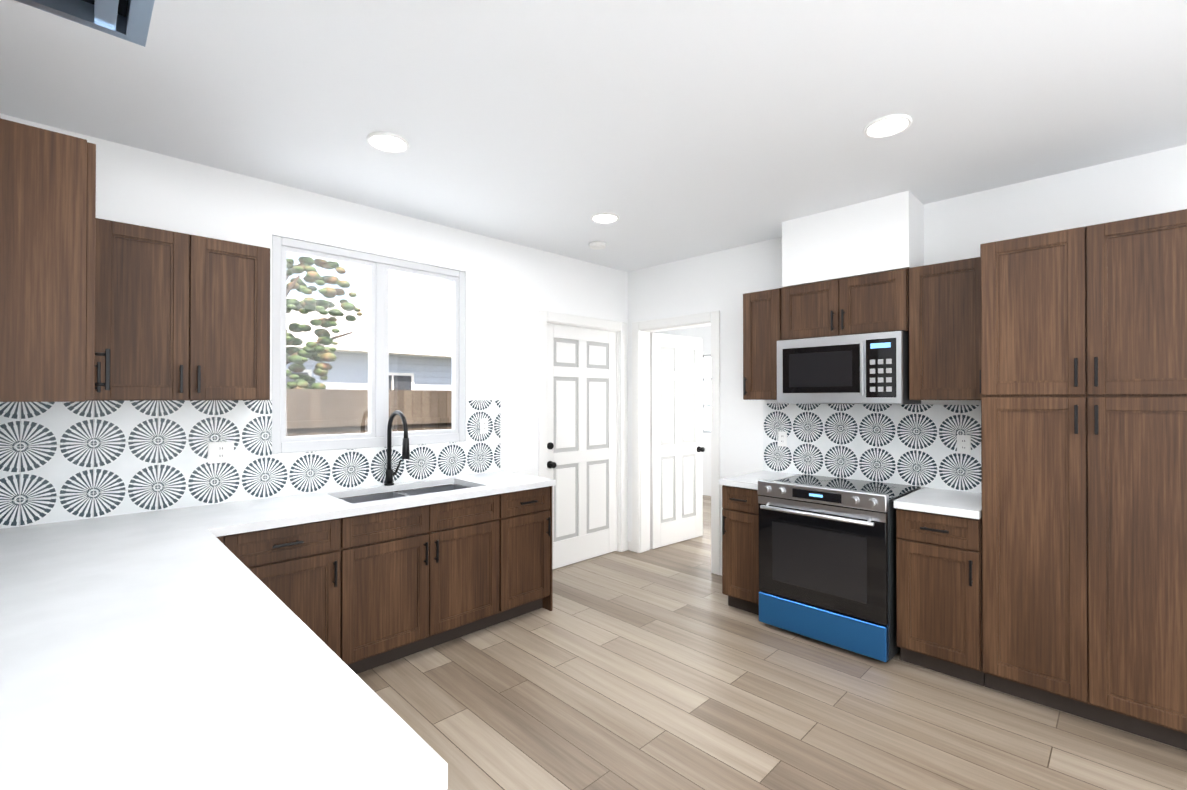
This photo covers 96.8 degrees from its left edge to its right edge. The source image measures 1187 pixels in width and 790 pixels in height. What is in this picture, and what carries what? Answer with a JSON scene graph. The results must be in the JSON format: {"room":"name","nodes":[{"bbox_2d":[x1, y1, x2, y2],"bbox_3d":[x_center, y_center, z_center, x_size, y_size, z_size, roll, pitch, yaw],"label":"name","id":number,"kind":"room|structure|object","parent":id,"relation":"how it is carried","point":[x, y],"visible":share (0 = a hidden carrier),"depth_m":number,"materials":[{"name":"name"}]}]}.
{"room":"kitchen","nodes":[
{"label":"kitchen","id":0,"kind":"room"},
{"bbox_2d":[0,114,627,540],"bbox_3d":[-1.191,0.144,3.756,4.430,2.720,0.140,0,-1,-45],"label":"wall","id":1,"kind":"structure","parent":0,"point":[512,288],"depth_m":3.69,"materials":[{"name":"white paint"}]},
{"bbox_2d":[89,218,269,400],"bbox_3d":[-2.011,-0.369,2.593,0.675,0.790,0.363,0,-1,-45],"label":"upper cabinet","id":2,"kind":"object","parent":1,"relation":"attached to","point":[181,316],"visible":0.98,"depth_m":2.46,"materials":[{"name":"brown wood"}]},
{"bbox_2d":[0,400,500,528],"bbox_3d":[-1.670,0.307,3.174,2.648,0.555,0.009,0,-1,-45],"label":"tile backsplash","id":3,"kind":"structure","parent":1,"relation":"attached to","point":[64,461],"depth_m":2.68,"materials":[{"name":"white tile"}]},
{"bbox_2d":[208,441,233,463],"bbox_3d":[-2.003,0.308,2.834,0.116,0.114,0.007,0,-1,-45],"label":"electrical outlet","id":4,"kind":"object","parent":3,"relation":"attached to","point":[221,452],"visible":1,"depth_m":2.83,"materials":[{"name":"white plastic"}]},
{"bbox_2d":[480,418,487,433],"bbox_3d":[-0.828,0.235,3.992,0.070,0.114,0.007,0,-1,-45],"label":"electrical outlet","id":5,"kind":"object","parent":3,"relation":"attached to","point":[484,426],"visible":1,"depth_m":3.99,"materials":[{"name":"white plastic"}]},
{"bbox_2d":[272,235,464,453],"bbox_3d":[-1.423,-0.288,3.488,1.258,1.258,0.069,0,-1,-45],"label":"window","id":6,"kind":"structure","parent":1,"relation":"in","point":[380,267],"depth_m":3.44,"materials":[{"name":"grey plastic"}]},
{"bbox_2d":[547,323,616,569],"bbox_3d":[-0.087,0.442,4.771,0.920,2.121,0.120,0,-1,-45],"label":"exterior door","id":7,"kind":"structure","parent":1,"relation":"in","point":[581,416],"depth_m":4.78,"materials":[{"name":"white wood"}]},
{"bbox_2d":[538,310,626,551],"bbox_3d":[-0.098,0.403,4.783,1.090,2.215,0.108,0,-1,-45],"label":"door frame","id":8,"kind":"structure","parent":1,"relation":"attached to","point":[546,317],"depth_m":5.04,"materials":[{"name":"white wood"}]},
{"bbox_2d":[0,0,1186,271],"bbox_3d":[1.916,-1.261,3.077,7.890,0.080,5.480,0,-1,-45],"label":"ceiling","id":9,"kind":"structure","parent":0,"point":[668,130],"depth_m":2.19,"materials":[{"name":"white paint"}]},
{"bbox_2d":[15,0,154,46],"bbox_3d":[-0.691,-0.886,0.576,0.382,0.360,1.000,0,-1,-45],"label":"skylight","id":10,"kind":"object","parent":9,"relation":"in","point":[128,20],"visible":1,"depth_m":0.99,"materials":[{"name":"glass"}]},
{"bbox_2d":[366,132,408,152],"bbox_3d":[-0.991,-1.218,2.543,0.194,0.018,0.194,0,-1,-45],"label":"recessed light","id":11,"kind":"object","parent":9,"relation":"in","point":[388,142],"visible":1,"depth_m":2.54,"materials":[{"name":"white plastic"}]},
{"bbox_2d":[589,241,605,249],"bbox_3d":[0.033,-1.195,4.225,0.136,0.036,0.136,0,-1,-45],"label":"smoke detector","id":12,"kind":"object","parent":9,"relation":"attached to","point":[597,245],"visible":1,"depth_m":4.19,"materials":[{"name":"white plastic"}]},
{"bbox_2d":[591,213,618,223],"bbox_3d":[0.078,-1.211,3.610,0.194,0.018,0.194,0,-1,-45],"label":"recessed light","id":13,"kind":"object","parent":9,"relation":"in","point":[604,218],"visible":0.98,"depth_m":3.61,"materials":[{"name":"white plastic"}]},
{"bbox_2d":[864,114,911,137],"bbox_3d":[1.334,-1.219,2.392,0.194,0.018,0.194,0,-1,-45],"label":"recessed light","id":14,"kind":"object","parent":9,"relation":"in","point":[887,126],"visible":1,"depth_m":2.39,"materials":[{"name":"white plastic"}]},
{"bbox_2d":[650,326,710,495],"bbox_3d":[2.277,0.168,7.566,0.140,2.720,4.700,0,-1,-45],"label":"wall","id":15,"kind":"structure","parent":0,"point":[703,333],"depth_m":8.05,"materials":[{"name":"white paint"}]},
{"bbox_2d":[702,354,710,432],"bbox_3d":[1.414,-0.017,8.401,0.040,1.200,1.600,0,-1,-45],"label":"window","id":16,"kind":"structure","parent":15,"relation":"in","point":[706,371],"depth_m":8.08,"materials":[{"name":"white"}]},
{"bbox_2d":[357,495,1186,789],"bbox_3d":[1.017,1.530,3.971,7.890,0.050,8.040,0,-1,-45],"label":"floor","id":17,"kind":"structure","parent":0,"point":[666,667],"depth_m":2.50,"materials":[{"name":"wood"}]},
{"bbox_2d":[217,516,356,673],"bbox_3d":[-1.659,1.060,2.753,0.564,0.876,0.616,0,-1,-45],"label":"base cabinet","id":18,"kind":"object","parent":17,"relation":"on","point":[345,595],"depth_m":2.61,"materials":[{"name":"brown wood"}]},
{"bbox_2d":[441,484,552,630],"bbox_3d":[-0.680,1.066,3.717,0.498,0.876,0.616,0,-1,-45],"label":"base cabinet","id":19,"kind":"object","parent":17,"relation":"on","point":[497,570],"depth_m":3.36,"materials":[{"name":"brown wood"}]},
{"bbox_2d":[722,485,759,614],"bbox_3d":[1.210,1.066,3.801,0.653,0.875,0.297,0,-1,-45],"label":"base cabinet","id":20,"kind":"object","parent":17,"relation":"on","point":[740,548],"visible":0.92,"depth_m":3.61,"materials":[{"name":"brown wood"}]},
{"bbox_2d":[719,470,800,489],"bbox_3d":[1.214,0.608,3.808,0.642,0.039,0.297,0,-1,-45],"label":"countertop","id":21,"kind":"structure","parent":20,"relation":"on","point":[749,480],"depth_m":3.71,"materials":[{"name":"stone"}]},
{"bbox_2d":[758,474,920,661],"bbox_3d":[1.556,1.026,3.367,0.748,0.950,0.762,0,-1,-45],"label":"range","id":22,"kind":"object","parent":17,"relation":"on","point":[827,559],"visible":1,"depth_m":3.10,"materials":[{"name":"black metal"}]},
{"bbox_2d":[896,508,984,685],"bbox_3d":[2.014,1.061,2.985,0.653,0.875,0.385,0,-1,-45],"label":"base cabinet","id":23,"kind":"object","parent":17,"relation":"on","point":[939,586],"visible":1,"depth_m":2.78,"materials":[{"name":"brown wood"}]},
{"bbox_2d":[894,487,981,518],"bbox_3d":[2.018,0.603,2.991,0.642,0.039,0.385,0,-1,-45],"label":"countertop","id":24,"kind":"structure","parent":23,"relation":"on","point":[965,504],"depth_m":2.87,"materials":[{"name":"stone"}]},
{"bbox_2d":[980,209,1186,750],"bbox_3d":[2.425,0.366,2.572,0.653,2.260,0.780,0,-1,-45],"label":"pantry cabinet","id":25,"kind":"object","parent":17,"relation":"on","point":[1084,450],"visible":1,"depth_m":2.37,"materials":[{"name":"brown wood"}]},
{"bbox_3d":[-1.438,1.052,1.524,0.667,0.875,2.677,0,-1,-45],"label":"base cabinet","id":26,"kind":"object","parent":17,"relation":"on","visible":0},
{"bbox_2d":[0,471,555,789],"bbox_3d":[-0.719,0.599,2.221,2.668,0.039,2.697,0,-1,-45],"label":"countertop","id":27,"kind":"structure","parent":26,"relation":"on","point":[185,648],"depth_m":1.10,"materials":[{"name":"stone"}]},
{"bbox_2d":[384,410,409,485],"bbox_3d":[-1.231,0.342,3.368,0.110,0.488,0.293,0,-1,-45],"label":"faucet","id":28,"kind":"object","parent":27,"relation":"on","point":[390,473],"visible":1,"depth_m":3.41,"materials":[{"name":"black metal"}]},
{"bbox_2d":[341,484,484,545],"bbox_3d":[-1.137,0.732,3.271,0.846,0.210,0.416,0,-1,-45],"label":"undermount sink","id":29,"kind":"object","parent":27,"relation":"in","point":[368,498],"visible":0.1,"depth_m":3.40,"materials":[{"name":"silver metal"}]},
{"bbox_2d":[628,144,1186,564],"bbox_3d":[2.260,0.141,3.310,0.140,2.720,5.340,0,-1,-45],"label":"wall","id":30,"kind":"structure","parent":0,"point":[959,227],"depth_m":3.34,"materials":[{"name":"white paint"}]},
{"bbox_2d":[627,541,721,575],"bbox_3d":[0.684,1.447,1.845,4.150,0.090,5.199,0,-1,-45],"label":"baseboard","id":31,"kind":"structure","parent":30,"relation":"attached to","point":[629,545],"depth_m":5.11,"materials":[{"name":"white wood"}]},
{"bbox_2d":[632,311,719,574],"bbox_3d":[0.776,0.403,4.814,0.176,2.215,0.970,0,-1,-45],"label":"door frame","id":32,"kind":"structure","parent":30,"relation":"attached to","point":[641,474],"depth_m":5.04,"materials":[{"name":"white wood"}]},
{"bbox_2d":[650,333,704,548],"bbox_3d":[0.879,0.448,5.397,0.780,2.115,0.185,0,-1,-45],"label":"interior door","id":33,"kind":"structure","parent":30,"relation":"in","point":[677,449],"depth_m":5.37,"materials":[{"name":"white wood"}]},
{"bbox_2d":[743,288,782,399],"bbox_3d":[1.326,-0.360,3.924,0.328,0.790,0.297,0,-1,-45],"label":"upper cabinet","id":34,"kind":"object","parent":30,"relation":"attached to","point":[762,310],"depth_m":3.81,"materials":[{"name":"brown wood"}]},
{"bbox_2d":[783,268,910,339],"bbox_3d":[1.710,-0.570,3.536,0.328,0.375,0.790,0,-1,-45],"label":"upper cabinet","id":35,"kind":"object","parent":30,"relation":"attached to","point":[875,302],"depth_m":3.38,"materials":[{"name":"brown wood"}]},
{"bbox_2d":[777,331,920,403],"bbox_3d":[1.670,-0.160,3.495,0.436,0.433,0.775,0,-1,-45],"label":"microwave","id":36,"kind":"object","parent":35,"relation":"attached to","point":[869,368],"visible":1,"depth_m":3.31,"materials":[{"name":"grey metal"}]},
{"bbox_2d":[782,190,923,286],"bbox_3d":[1.717,-0.988,3.532,0.328,0.456,0.790,0,-1,-45],"label":"soffit","id":37,"kind":"object","parent":30,"relation":"attached to","point":[881,234],"visible":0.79,"depth_m":3.35,"materials":[{"name":"white paint"}]},
{"bbox_2d":[763,403,981,492],"bbox_3d":[1.859,0.325,3.607,0.009,0.525,1.490,0,-1,-45],"label":"tile backsplash","id":38,"kind":"structure","parent":30,"relation":"attached to","point":[909,444],"depth_m":3.54,"materials":[{"name":"white tile"}]},
{"bbox_2d":[778,431,786,446],"bbox_3d":[1.441,0.335,4.018,0.007,0.114,0.070,0,-1,-45],"label":"electrical outlet","id":39,"kind":"object","parent":38,"relation":"attached to","point":[782,438],"visible":1,"depth_m":4.01,"materials":[{"name":"white plastic"}]},
{"bbox_2d":[957,435,970,453],"bbox_3d":[2.249,0.300,3.199,0.007,0.114,0.070,0,-1,-45],"label":"electrical outlet","id":40,"kind":"object","parent":38,"relation":"attached to","point":[963,444],"visible":1,"depth_m":3.19,"materials":[{"name":"white plastic"}]},
{"bbox_2d":[909,257,980,399],"bbox_3d":[2.128,-0.365,3.111,0.328,0.790,0.395,0,-1,-45],"label":"upper cabinet","id":41,"kind":"object","parent":30,"relation":"attached to","point":[934,310],"depth_m":3.01,"materials":[{"name":"brown wood"}]},
{"bbox_3d":[-0.795,0.122,0.298,0.140,2.720,5.340,0,-1,-45],"label":"wall","id":42,"kind":"structure","parent":0,"visible":0},
{"bbox_2d":[0,118,109,401],"bbox_3d":[-2.052,-0.373,1.939,0.363,0.790,1.237,0,-1,-45],"label":"upper cabinet","id":43,"kind":"object","parent":42,"relation":"attached to","point":[48,353],"visible":1,"depth_m":1.53,"materials":[{"name":"brown wood"}]},
{"label":"outside","id":44,"kind":"structure","parent":0,"visible":0},
{"bbox_3d":[-9.530,1.859,16.588,30.000,0.050,29.859,0,-1,-45],"label":"ground","id":45,"kind":"structure","parent":44,"visible":0},
{"bbox_2d":[286,254,362,388],"bbox_3d":[-4.795,-0.521,7.926,2.647,4.609,1.607,0,-1,-45],"label":"tree","id":46,"kind":"object","parent":45,"relation":"on","point":[292,284],"depth_m":8.17,"materials":[{"name":"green plant"}]},
{"bbox_2d":[286,389,451,436],"bbox_3d":[-3.176,0.851,7.298,14.000,1.850,0.080,0,-1,-45],"label":"fence","id":47,"kind":"object","parent":45,"relation":"on","point":[358,417],"depth_m":7.19,"materials":[{"name":"brown wood"}]},
{"bbox_2d":[286,296,451,390],"bbox_3d":[-7.349,-0.583,17.951,17.000,4.850,8.200,0,-1,-45],"label":"house","id":48,"kind":"structure","parent":45,"relation":"on","point":[408,377],"depth_m":14.96,"materials":[{"name":"white"}]}
]}

